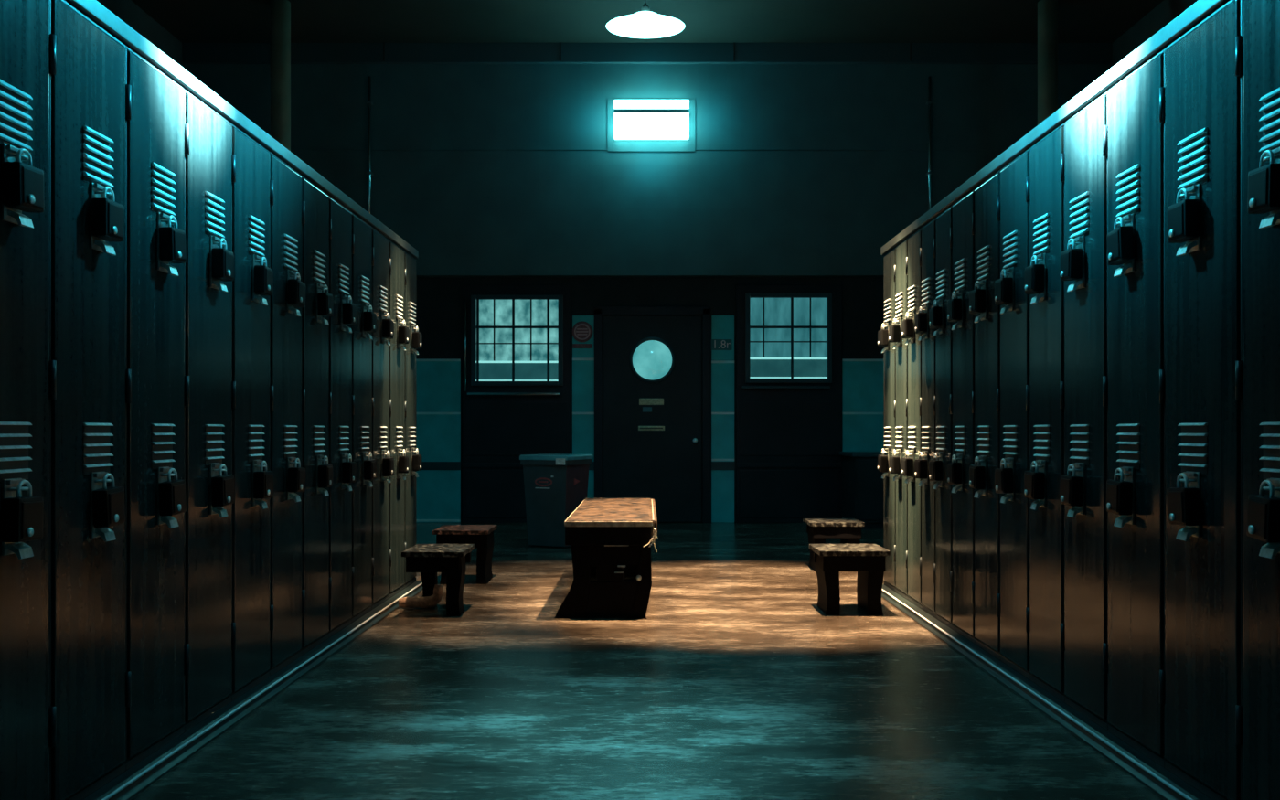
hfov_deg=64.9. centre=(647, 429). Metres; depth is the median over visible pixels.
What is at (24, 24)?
locker
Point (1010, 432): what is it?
vent
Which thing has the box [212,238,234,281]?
padlock
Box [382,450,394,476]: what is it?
padlock
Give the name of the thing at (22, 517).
padlock
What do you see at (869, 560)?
stool
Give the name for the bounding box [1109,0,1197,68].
wall
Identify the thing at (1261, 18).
locker
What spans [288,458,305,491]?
padlock
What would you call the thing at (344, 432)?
vent
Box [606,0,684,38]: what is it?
pendant lamp
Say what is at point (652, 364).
door
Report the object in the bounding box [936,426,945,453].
vent
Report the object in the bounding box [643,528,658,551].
strap
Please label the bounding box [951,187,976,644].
locker
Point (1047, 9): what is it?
column
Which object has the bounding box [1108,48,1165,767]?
locker
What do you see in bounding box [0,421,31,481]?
vent
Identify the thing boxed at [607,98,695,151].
wall lamp
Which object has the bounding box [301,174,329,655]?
locker
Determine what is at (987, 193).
locker
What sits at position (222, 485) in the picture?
padlock
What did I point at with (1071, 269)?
padlock
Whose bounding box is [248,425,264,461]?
vent
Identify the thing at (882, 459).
padlock
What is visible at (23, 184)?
padlock
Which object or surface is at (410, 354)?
locker
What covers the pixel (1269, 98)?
vent
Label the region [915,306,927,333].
padlock
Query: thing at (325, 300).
padlock
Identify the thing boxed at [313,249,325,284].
vent
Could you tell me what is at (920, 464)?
padlock
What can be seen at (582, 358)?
trim
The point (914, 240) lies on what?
locker
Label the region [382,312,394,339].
padlock
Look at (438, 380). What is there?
wall panel
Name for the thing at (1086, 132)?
locker
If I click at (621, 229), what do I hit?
wall
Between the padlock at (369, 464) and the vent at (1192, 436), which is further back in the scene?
the padlock at (369, 464)
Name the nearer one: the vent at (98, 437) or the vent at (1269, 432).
the vent at (1269, 432)
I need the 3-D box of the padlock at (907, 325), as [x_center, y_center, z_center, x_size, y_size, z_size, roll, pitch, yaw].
[1.338,-0.538,5.183,0.046,0.133,0.089,0,0,0]
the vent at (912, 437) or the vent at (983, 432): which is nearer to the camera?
the vent at (983, 432)
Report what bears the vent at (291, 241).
attached to the locker at (285, 182)
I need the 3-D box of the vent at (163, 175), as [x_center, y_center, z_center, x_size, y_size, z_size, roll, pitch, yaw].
[-1.365,-0.673,2.839,0.011,0.134,0.120,0,0,0]
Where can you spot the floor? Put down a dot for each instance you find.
(733, 683)
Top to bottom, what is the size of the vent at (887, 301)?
0.134 m
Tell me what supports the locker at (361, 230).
on the floor
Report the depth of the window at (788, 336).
10.09 m
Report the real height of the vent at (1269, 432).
0.127 m
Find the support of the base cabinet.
on the floor
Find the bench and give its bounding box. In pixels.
[554,498,657,618]
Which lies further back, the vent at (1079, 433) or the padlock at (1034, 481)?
the padlock at (1034, 481)
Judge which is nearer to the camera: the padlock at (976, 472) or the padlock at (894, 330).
the padlock at (976, 472)
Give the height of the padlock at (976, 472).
0.133 m
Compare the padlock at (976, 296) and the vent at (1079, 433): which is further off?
the padlock at (976, 296)
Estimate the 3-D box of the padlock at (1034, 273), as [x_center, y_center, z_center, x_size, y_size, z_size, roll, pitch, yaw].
[1.338,-0.539,3.485,0.046,0.131,0.084,0,1,0]
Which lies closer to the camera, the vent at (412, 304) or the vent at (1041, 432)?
the vent at (1041, 432)
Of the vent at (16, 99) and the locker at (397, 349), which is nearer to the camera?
the vent at (16, 99)
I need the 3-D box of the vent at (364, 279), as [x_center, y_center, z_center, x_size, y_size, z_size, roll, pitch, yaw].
[-1.365,-0.673,4.864,0.011,0.134,0.120,0,0,0]
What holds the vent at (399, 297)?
attached to the locker at (397, 349)
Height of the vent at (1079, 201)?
0.134 m
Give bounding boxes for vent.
[0,79,32,155]
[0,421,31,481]
[83,125,113,191]
[83,422,113,475]
[151,161,175,219]
[151,423,175,469]
[204,191,224,238]
[204,424,224,465]
[248,213,265,257]
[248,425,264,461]
[284,233,298,272]
[284,425,298,458]
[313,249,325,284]
[313,425,325,456]
[339,263,349,295]
[339,426,349,454]
[360,275,369,304]
[360,426,369,452]
[379,285,387,312]
[379,426,387,451]
[395,294,403,319]
[395,426,403,449]
[409,301,415,325]
[409,426,415,448]
[884,298,890,323]
[884,426,890,448]
[895,291,903,318]
[896,426,903,449]
[907,284,916,311]
[907,426,916,451]
[921,277,929,306]
[921,426,929,452]
[935,268,945,299]
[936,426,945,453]
[954,257,965,291]
[954,426,965,455]
[977,245,989,280]
[977,425,989,457]
[1002,230,1017,269]
[1002,425,1017,458]
[1033,212,1049,255]
[1033,425,1049,461]
[1069,191,1088,238]
[1069,424,1088,465]
[1115,163,1140,221]
[1116,423,1140,469]
[1177,127,1207,193]
[1177,422,1207,474]
[1258,86,1279,156]
[1258,421,1279,479]
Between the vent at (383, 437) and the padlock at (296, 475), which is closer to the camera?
the padlock at (296, 475)
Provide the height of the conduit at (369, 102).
1.955 m
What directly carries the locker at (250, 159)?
on the floor
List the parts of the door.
plate, plate, porthole glass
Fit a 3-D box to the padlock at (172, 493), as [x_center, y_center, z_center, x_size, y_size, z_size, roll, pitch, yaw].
[-1.338,0.175,2.842,0.046,0.133,0.089,0,0,2]
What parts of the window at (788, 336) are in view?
sill, pane, pane, sash rail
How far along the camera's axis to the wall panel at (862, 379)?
10.13 m
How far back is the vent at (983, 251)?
4.08 m
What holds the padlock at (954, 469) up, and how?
attached to the locker at (964, 208)
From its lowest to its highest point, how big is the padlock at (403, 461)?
0.132 m
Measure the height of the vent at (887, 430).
0.127 m
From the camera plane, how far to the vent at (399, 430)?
5.54 m
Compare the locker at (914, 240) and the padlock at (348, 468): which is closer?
the padlock at (348, 468)
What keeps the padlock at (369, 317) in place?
attached to the locker at (361, 230)
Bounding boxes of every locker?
[0,0,49,799]
[49,0,125,799]
[124,44,184,770]
[182,88,231,732]
[231,123,269,702]
[269,150,301,676]
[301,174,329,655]
[328,194,351,638]
[351,211,373,622]
[371,225,390,609]
[388,238,405,598]
[403,250,418,588]
[881,245,896,592]
[892,237,908,599]
[905,226,923,609]
[917,216,936,618]
[933,204,952,629]
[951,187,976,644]
[973,169,1000,660]
[1000,147,1030,679]
[1029,121,1065,702]
[1064,90,1108,731]
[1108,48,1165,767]
[1164,0,1242,799]
[1242,0,1279,799]
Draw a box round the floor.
[130,522,1163,799]
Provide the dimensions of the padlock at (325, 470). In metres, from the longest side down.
0.131 x 0.084 x 0.046 m
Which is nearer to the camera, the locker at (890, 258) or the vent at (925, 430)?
the vent at (925, 430)
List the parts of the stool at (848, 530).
leg, seat, leg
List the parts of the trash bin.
lid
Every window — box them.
[467,294,563,394]
[741,292,831,388]
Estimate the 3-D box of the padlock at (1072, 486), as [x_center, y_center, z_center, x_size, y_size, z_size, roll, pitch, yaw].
[1.338,0.174,3.180,0.046,0.132,0.086,0,0,0]
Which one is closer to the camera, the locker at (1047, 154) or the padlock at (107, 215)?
the padlock at (107, 215)
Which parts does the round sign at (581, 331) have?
plate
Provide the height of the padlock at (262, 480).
0.131 m
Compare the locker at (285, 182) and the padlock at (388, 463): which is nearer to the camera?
the locker at (285, 182)
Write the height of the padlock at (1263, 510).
0.133 m
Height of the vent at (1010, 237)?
0.134 m
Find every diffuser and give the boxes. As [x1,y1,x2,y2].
[614,99,688,108]
[614,112,688,139]
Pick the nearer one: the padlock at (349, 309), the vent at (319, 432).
the vent at (319, 432)
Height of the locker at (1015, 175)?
1.918 m
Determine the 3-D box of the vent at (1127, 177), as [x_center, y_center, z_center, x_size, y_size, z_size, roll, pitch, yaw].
[1.365,-0.673,2.857,0.011,0.134,0.120,0,0,0]
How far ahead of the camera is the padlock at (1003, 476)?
3.74 m
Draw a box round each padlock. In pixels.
[1,480,43,542]
[2,148,44,213]
[91,186,123,241]
[92,473,125,527]
[158,468,186,515]
[159,214,186,263]
[211,463,234,506]
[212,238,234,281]
[253,460,273,498]
[254,256,273,295]
[287,271,305,307]
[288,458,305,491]
[317,284,333,316]
[318,455,332,487]
[341,453,356,482]
[342,295,356,324]
[363,304,376,332]
[363,451,376,479]
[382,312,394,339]
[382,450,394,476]
[398,320,409,343]
[398,449,408,473]
[412,325,422,348]
[412,448,421,470]
[877,323,888,347]
[877,448,887,472]
[888,318,900,342]
[889,449,900,473]
[901,312,913,338]
[901,450,913,476]
[914,451,927,479]
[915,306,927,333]
[928,299,941,329]
[928,452,942,480]
[947,291,961,321]
[947,454,961,484]
[969,280,985,313]
[969,456,984,489]
[994,268,1013,305]
[994,458,1013,493]
[1024,255,1044,294]
[1024,460,1045,500]
[1059,238,1082,280]
[1059,463,1083,506]
[1105,468,1132,515]
[1106,216,1134,265]
[1167,188,1199,243]
[1167,472,1200,525]
[1246,480,1279,543]
[1247,149,1279,213]
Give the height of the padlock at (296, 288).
0.133 m
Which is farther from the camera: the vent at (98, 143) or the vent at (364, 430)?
the vent at (364, 430)
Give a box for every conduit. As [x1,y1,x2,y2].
[366,75,373,213]
[464,298,466,391]
[926,75,932,210]
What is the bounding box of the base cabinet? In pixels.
[838,451,883,528]
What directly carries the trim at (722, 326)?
attached to the wall at (621, 229)
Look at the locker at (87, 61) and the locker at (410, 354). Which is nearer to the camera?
the locker at (87, 61)
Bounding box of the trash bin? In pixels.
[519,453,593,546]
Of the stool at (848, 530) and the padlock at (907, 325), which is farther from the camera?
the stool at (848, 530)
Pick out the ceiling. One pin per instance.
(189, 21)
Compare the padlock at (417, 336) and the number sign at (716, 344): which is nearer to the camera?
the padlock at (417, 336)
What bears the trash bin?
on the floor
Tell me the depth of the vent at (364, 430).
4.86 m
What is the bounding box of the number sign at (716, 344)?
[711,339,731,350]
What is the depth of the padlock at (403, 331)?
5.50 m
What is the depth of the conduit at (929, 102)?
9.94 m
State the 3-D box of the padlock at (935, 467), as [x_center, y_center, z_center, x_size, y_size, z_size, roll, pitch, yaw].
[1.338,0.175,4.674,0.046,0.133,0.089,0,0,-1]
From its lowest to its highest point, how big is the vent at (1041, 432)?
0.127 m
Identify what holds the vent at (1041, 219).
attached to the locker at (1047, 154)
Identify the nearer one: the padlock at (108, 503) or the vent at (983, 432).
the padlock at (108, 503)
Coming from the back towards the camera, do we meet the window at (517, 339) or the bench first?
the window at (517, 339)
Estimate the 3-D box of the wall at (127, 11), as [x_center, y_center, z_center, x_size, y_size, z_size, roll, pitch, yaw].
[-4.650,-1.445,4.325,0.100,4.760,11.850,0,0,0]
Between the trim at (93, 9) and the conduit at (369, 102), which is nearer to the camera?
the trim at (93, 9)
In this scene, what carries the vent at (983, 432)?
attached to the locker at (987, 193)
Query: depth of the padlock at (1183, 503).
2.48 m
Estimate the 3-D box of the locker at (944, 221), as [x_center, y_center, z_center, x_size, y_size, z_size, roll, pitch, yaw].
[1.576,-0.058,4.659,0.487,1.918,0.266,0,0,0]
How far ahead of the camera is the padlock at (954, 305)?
4.35 m
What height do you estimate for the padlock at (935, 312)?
0.133 m
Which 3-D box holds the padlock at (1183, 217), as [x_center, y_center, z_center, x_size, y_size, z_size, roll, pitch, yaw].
[1.338,-0.539,2.517,0.046,0.131,0.084,0,-1,-1]
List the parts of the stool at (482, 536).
leg, seat, leg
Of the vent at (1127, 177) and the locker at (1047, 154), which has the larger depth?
the locker at (1047, 154)
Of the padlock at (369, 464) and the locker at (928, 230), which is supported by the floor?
the locker at (928, 230)
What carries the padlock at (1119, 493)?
attached to the locker at (1136, 101)
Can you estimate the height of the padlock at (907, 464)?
0.131 m
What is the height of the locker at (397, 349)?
1.918 m
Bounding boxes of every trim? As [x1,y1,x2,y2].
[65,0,418,258]
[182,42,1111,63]
[290,149,1006,149]
[572,315,594,498]
[711,315,734,522]
[880,0,1227,255]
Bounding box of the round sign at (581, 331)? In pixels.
[572,321,592,348]
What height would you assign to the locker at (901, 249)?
1.918 m
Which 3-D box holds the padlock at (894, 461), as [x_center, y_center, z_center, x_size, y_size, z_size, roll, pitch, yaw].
[1.338,0.174,5.449,0.046,0.132,0.087,0,0,0]
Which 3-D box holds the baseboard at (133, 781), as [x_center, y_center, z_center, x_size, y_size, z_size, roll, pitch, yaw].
[-1.345,0.918,3.981,0.080,0.034,4.028,0,0,0]
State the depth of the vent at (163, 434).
2.84 m
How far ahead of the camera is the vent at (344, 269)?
4.52 m
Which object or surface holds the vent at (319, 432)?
attached to the locker at (314, 200)
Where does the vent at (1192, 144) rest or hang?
attached to the locker at (1203, 66)
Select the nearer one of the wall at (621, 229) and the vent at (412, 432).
the vent at (412, 432)
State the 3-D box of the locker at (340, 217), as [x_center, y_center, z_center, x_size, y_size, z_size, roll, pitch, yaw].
[-1.576,-0.058,4.507,0.487,1.918,0.340,0,0,0]
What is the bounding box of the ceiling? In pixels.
[130,0,1163,42]
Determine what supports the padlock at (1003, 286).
attached to the locker at (1015, 175)
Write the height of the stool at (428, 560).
0.325 m
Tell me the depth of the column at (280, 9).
8.93 m
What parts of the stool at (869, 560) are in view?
leg, seat, leg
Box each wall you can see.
[96,0,184,68]
[184,64,1109,522]
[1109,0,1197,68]
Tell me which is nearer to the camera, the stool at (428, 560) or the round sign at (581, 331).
the stool at (428, 560)
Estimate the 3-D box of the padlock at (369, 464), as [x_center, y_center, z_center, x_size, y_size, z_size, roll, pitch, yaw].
[-1.338,0.175,4.868,0.046,0.133,0.089,0,0,1]
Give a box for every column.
[270,0,290,151]
[1037,0,1057,125]
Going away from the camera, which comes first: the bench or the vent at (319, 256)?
the vent at (319, 256)
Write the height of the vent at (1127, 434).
0.127 m
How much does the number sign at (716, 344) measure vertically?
0.110 m
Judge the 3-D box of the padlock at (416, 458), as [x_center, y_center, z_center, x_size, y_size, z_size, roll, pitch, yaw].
[-1.338,0.173,5.856,0.046,0.131,0.084,0,0,-2]
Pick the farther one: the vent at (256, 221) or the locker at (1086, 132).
the vent at (256, 221)
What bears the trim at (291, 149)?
attached to the wall at (621, 229)
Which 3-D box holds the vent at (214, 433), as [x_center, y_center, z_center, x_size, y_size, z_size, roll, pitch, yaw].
[-1.365,0.046,3.177,0.010,0.127,0.120,0,0,0]
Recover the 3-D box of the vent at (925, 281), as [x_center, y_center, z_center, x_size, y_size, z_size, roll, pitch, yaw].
[1.365,-0.673,4.931,0.011,0.134,0.120,0,0,0]
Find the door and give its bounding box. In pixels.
[594,306,710,522]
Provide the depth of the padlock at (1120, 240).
2.82 m
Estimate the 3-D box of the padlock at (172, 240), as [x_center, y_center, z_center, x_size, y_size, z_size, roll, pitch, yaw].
[-1.338,-0.538,2.843,0.046,0.133,0.090,0,0,0]
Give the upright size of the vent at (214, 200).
0.134 m
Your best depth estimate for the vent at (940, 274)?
4.68 m
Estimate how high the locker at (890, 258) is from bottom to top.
1.918 m
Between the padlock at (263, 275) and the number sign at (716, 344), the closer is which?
the padlock at (263, 275)
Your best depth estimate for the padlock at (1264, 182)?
2.16 m
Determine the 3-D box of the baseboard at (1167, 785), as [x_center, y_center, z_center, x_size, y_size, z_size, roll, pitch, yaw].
[1.345,0.918,3.927,0.080,0.034,3.901,0,0,0]
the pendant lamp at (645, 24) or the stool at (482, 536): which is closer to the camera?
the pendant lamp at (645, 24)
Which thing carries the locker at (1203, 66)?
on the floor
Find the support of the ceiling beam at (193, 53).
attached to the wall at (621, 229)
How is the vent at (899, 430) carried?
attached to the locker at (901, 249)
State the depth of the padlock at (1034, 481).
3.45 m
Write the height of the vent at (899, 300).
0.134 m
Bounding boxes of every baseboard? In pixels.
[82,580,422,799]
[881,584,1212,799]
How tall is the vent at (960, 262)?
0.134 m
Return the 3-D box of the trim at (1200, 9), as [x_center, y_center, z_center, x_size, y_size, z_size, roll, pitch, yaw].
[1.592,-1.043,3.930,0.456,0.052,3.898,0,0,0]
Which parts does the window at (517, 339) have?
sill, sash rail, pane, pane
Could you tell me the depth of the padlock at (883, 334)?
5.68 m
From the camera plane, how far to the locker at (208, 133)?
3.12 m
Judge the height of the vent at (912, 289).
0.134 m
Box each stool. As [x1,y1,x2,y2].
[401,544,475,616]
[432,524,496,584]
[802,518,864,571]
[809,544,890,614]
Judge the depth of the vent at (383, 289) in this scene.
5.20 m
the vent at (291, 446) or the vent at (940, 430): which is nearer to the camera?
the vent at (291, 446)
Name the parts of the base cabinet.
door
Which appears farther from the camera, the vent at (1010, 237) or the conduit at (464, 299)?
the conduit at (464, 299)
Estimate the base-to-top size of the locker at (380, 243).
1.918 m
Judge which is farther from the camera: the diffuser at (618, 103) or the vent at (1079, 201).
the diffuser at (618, 103)
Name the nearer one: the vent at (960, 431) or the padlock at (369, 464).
the vent at (960, 431)
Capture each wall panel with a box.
[416,359,460,522]
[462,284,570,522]
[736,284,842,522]
[842,359,883,518]
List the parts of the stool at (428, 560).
leg, seat, leg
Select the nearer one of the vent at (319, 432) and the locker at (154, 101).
the locker at (154, 101)

